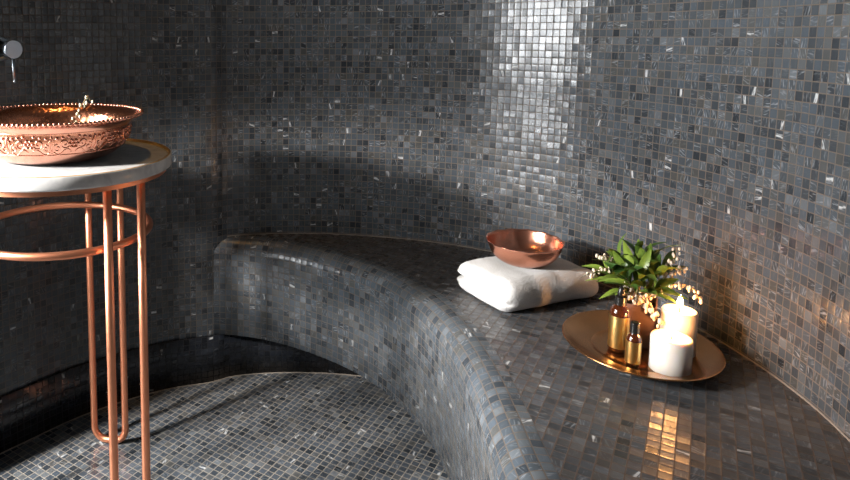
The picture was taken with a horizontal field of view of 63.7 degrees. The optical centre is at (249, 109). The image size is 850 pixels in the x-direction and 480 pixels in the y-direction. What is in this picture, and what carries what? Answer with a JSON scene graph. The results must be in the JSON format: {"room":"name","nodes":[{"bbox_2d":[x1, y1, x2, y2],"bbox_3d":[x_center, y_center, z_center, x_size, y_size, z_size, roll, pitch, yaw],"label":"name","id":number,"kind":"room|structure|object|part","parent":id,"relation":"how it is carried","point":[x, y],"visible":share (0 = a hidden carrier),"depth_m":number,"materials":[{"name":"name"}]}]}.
{"room":"spa","nodes":[
{"label":"spa","id":0,"kind":"room"},
{"bbox_2d":[0,373,448,479],"bbox_3d":[-0.325,1.046,0.622,2.850,0.100,3.200,0,6,0],"label":"floor","id":1,"kind":"structure","parent":0,"point":[274,426],"depth_m":1.71,"materials":[{"name":"tile"}]},
{"bbox_2d":[0,138,171,479],"bbox_3d":[-0.411,0.497,1.444,0.482,0.806,0.482,0,6,0],"label":"console table","id":2,"kind":"object","parent":1,"relation":"on","point":[137,162],"visible":0.79,"depth_m":1.31,"materials":[{"name":"orange metal"}]},
{"bbox_2d":[0,103,143,164],"bbox_3d":[-0.420,0.053,1.394,0.382,0.097,0.382,3,7,22],"label":"basin","id":3,"kind":"object","parent":2,"relation":"on","point":[36,134],"visible":0.99,"depth_m":1.28,"materials":[{"name":"brown metal"}]},
{"bbox_2d":[72,95,93,121],"bbox_3d":[-0.357,0.035,1.364,0.065,0.125,0.032,-2,7,-20],"label":"flower sprig","id":4,"kind":"object","parent":3,"relation":"in","point":[87,96],"visible":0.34,"depth_m":1.37,"materials":[{"name":"white plant"}]},
{"bbox_3d":[-0.366,0.488,1.657,0.103,0.775,0.017,1,7,12],"label":"hoop leg","id":5,"kind":"part","parent":2,"relation":"part of","materials":[{"name":"orange metal"}]},
{"bbox_3d":[-0.247,0.527,1.319,0.018,0.775,0.103,5,8,38],"label":"hoop leg","id":6,"kind":"part","parent":2,"relation":"part of","materials":[{"name":"orange metal"}]},
{"bbox_2d":[0,0,849,438],"bbox_3d":[0.665,-0.366,0.652,1.479,2.700,3.172,-4,8,-32],"label":"wall","id":7,"kind":"structure","parent":0,"point":[718,131],"depth_m":1.72,"materials":[{"name":"tile"}]},
{"bbox_2d":[0,36,22,82],"bbox_3d":[-0.611,-0.119,1.538,0.128,0.116,0.063,-6,9,-43],"label":"tap","id":8,"kind":"object","parent":7,"relation":"attached to","point":[11,49],"visible":1,"depth_m":1.55,"materials":[{"name":"silver metal"}]},
{"bbox_3d":[-0.624,-0.143,1.546,0.123,0.069,0.029,-6,9,-44],"label":"spout","id":9,"kind":"part","parent":8,"relation":"part of","materials":[{"name":"silver metal"}]},
{"bbox_3d":[-0.582,-0.144,1.564,0.046,0.046,0.060,-6,9,-44],"label":"handle","id":10,"kind":"part","parent":8,"relation":"part of","materials":[{"name":"silver metal"}]},
{"bbox_3d":[-0.563,-0.093,1.551,0.008,0.062,0.013,-5,8,-36],"label":"lever","id":11,"kind":"part","parent":8,"relation":"part of","materials":[{"name":"silver metal"}]},
{"bbox_2d":[0,334,358,452],"bbox_3d":[0.409,0.825,1.468,1.892,0.149,0.994,5,8,37],"label":"baseboard","id":12,"kind":"structure","parent":7,"relation":"attached to","point":[29,411],"depth_m":1.93,"materials":[{"name":"tile"}]},
{"bbox_2d":[0,372,361,454],"bbox_3d":[0.394,0.898,1.474,1.888,0.004,1.009,5,8,36],"label":"trim","id":13,"kind":"structure","parent":7,"relation":"attached to","point":[268,372],"depth_m":1.97,"materials":[{"name":"brown tile"}]},
{"bbox_2d":[214,234,849,479],"bbox_3d":[0.503,0.619,1.285,0.952,0.300,1.962,-2,7,-21],"label":"bench","id":14,"kind":"object","parent":7,"relation":"attached to","point":[496,394],"visible":0.89,"depth_m":1.25,"materials":[{"name":"tile"}]},
{"bbox_2d":[456,256,598,311],"bbox_3d":[0.657,0.400,1.536,0.299,0.077,0.189,-3,7,-22],"label":"folded towel","id":15,"kind":"object","parent":14,"relation":"on","point":[506,287],"visible":0.86,"depth_m":1.47,"materials":[{"name":"white fabric"}]},
{"bbox_2d":[486,228,564,267],"bbox_3d":[0.648,0.334,1.539,0.173,0.056,0.171,2,7,15],"label":"copper bowl","id":16,"kind":"object","parent":15,"relation":"on","point":[523,248],"visible":1,"depth_m":1.57,"materials":[{"name":"brown metal"}]},
{"bbox_2d":[562,310,725,381],"bbox_3d":[0.748,0.458,1.250,0.277,0.026,0.287,0,6,0],"label":"brass tray","id":17,"kind":"object","parent":14,"relation":"on","point":[586,332],"visible":0.58,"depth_m":1.24,"materials":[{"name":"gold metal"}]},
{"bbox_2d":[607,286,629,353],"bbox_3d":[0.708,0.401,1.245,0.035,0.128,0.035,0,6,0],"label":"bottle","id":18,"kind":"object","parent":17,"relation":"on","point":[619,314],"visible":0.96,"depth_m":1.23,"materials":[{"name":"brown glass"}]},
{"bbox_3d":[0.708,0.347,1.239,0.013,0.020,0.013,0,6,0],"label":"dropper bulb","id":19,"kind":"part","parent":18,"relation":"part of","materials":[{"name":"black plastic"}]},
{"bbox_2d":[624,320,641,366],"bbox_3d":[0.705,0.430,1.194,0.026,0.082,0.026,0,6,0],"label":"bottle","id":20,"kind":"object","parent":17,"relation":"on","point":[633,343],"visible":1,"depth_m":1.19,"materials":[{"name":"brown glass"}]},
{"bbox_2d":[579,234,702,348],"bbox_3d":[0.758,0.356,1.269,0.208,0.211,0.130,4,8,33],"label":"potted plant","id":21,"kind":"object","parent":17,"relation":"on","point":[642,307],"visible":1,"depth_m":1.26,"materials":[{"name":"green plant"}]},
{"bbox_3d":[0.767,0.418,1.290,0.066,0.083,0.066,4,8,33],"label":"planter","id":22,"kind":"part","parent":21,"relation":"part of","materials":[{"name":"brown"}]},
{"bbox_2d":[648,322,693,376],"bbox_3d":[0.760,0.426,1.173,0.066,0.094,0.066,0,6,0],"label":"pillar candle","id":23,"kind":"object","parent":17,"relation":"on","point":[670,350],"visible":0.98,"depth_m":1.15,"materials":[{"name":"beige wax"}]},
{"bbox_2d":[659,297,698,357],"bbox_3d":[0.815,0.408,1.236,0.060,0.116,0.060,0,6,0],"label":"pillar candle","id":24,"kind":"object","parent":17,"relation":"on","point":[685,319],"visible":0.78,"depth_m":1.22,"materials":[{"name":"beige wax"}]},
{"bbox_2d":[227,233,849,441],"bbox_3d":[0.657,0.456,1.382,0.609,0.004,1.791,-4,8,-31],"label":"trim","id":25,"kind":"structure","parent":7,"relation":"attached to","point":[773,375],"depth_m":1.32,"materials":[{"name":"brown tile"}]}
]}

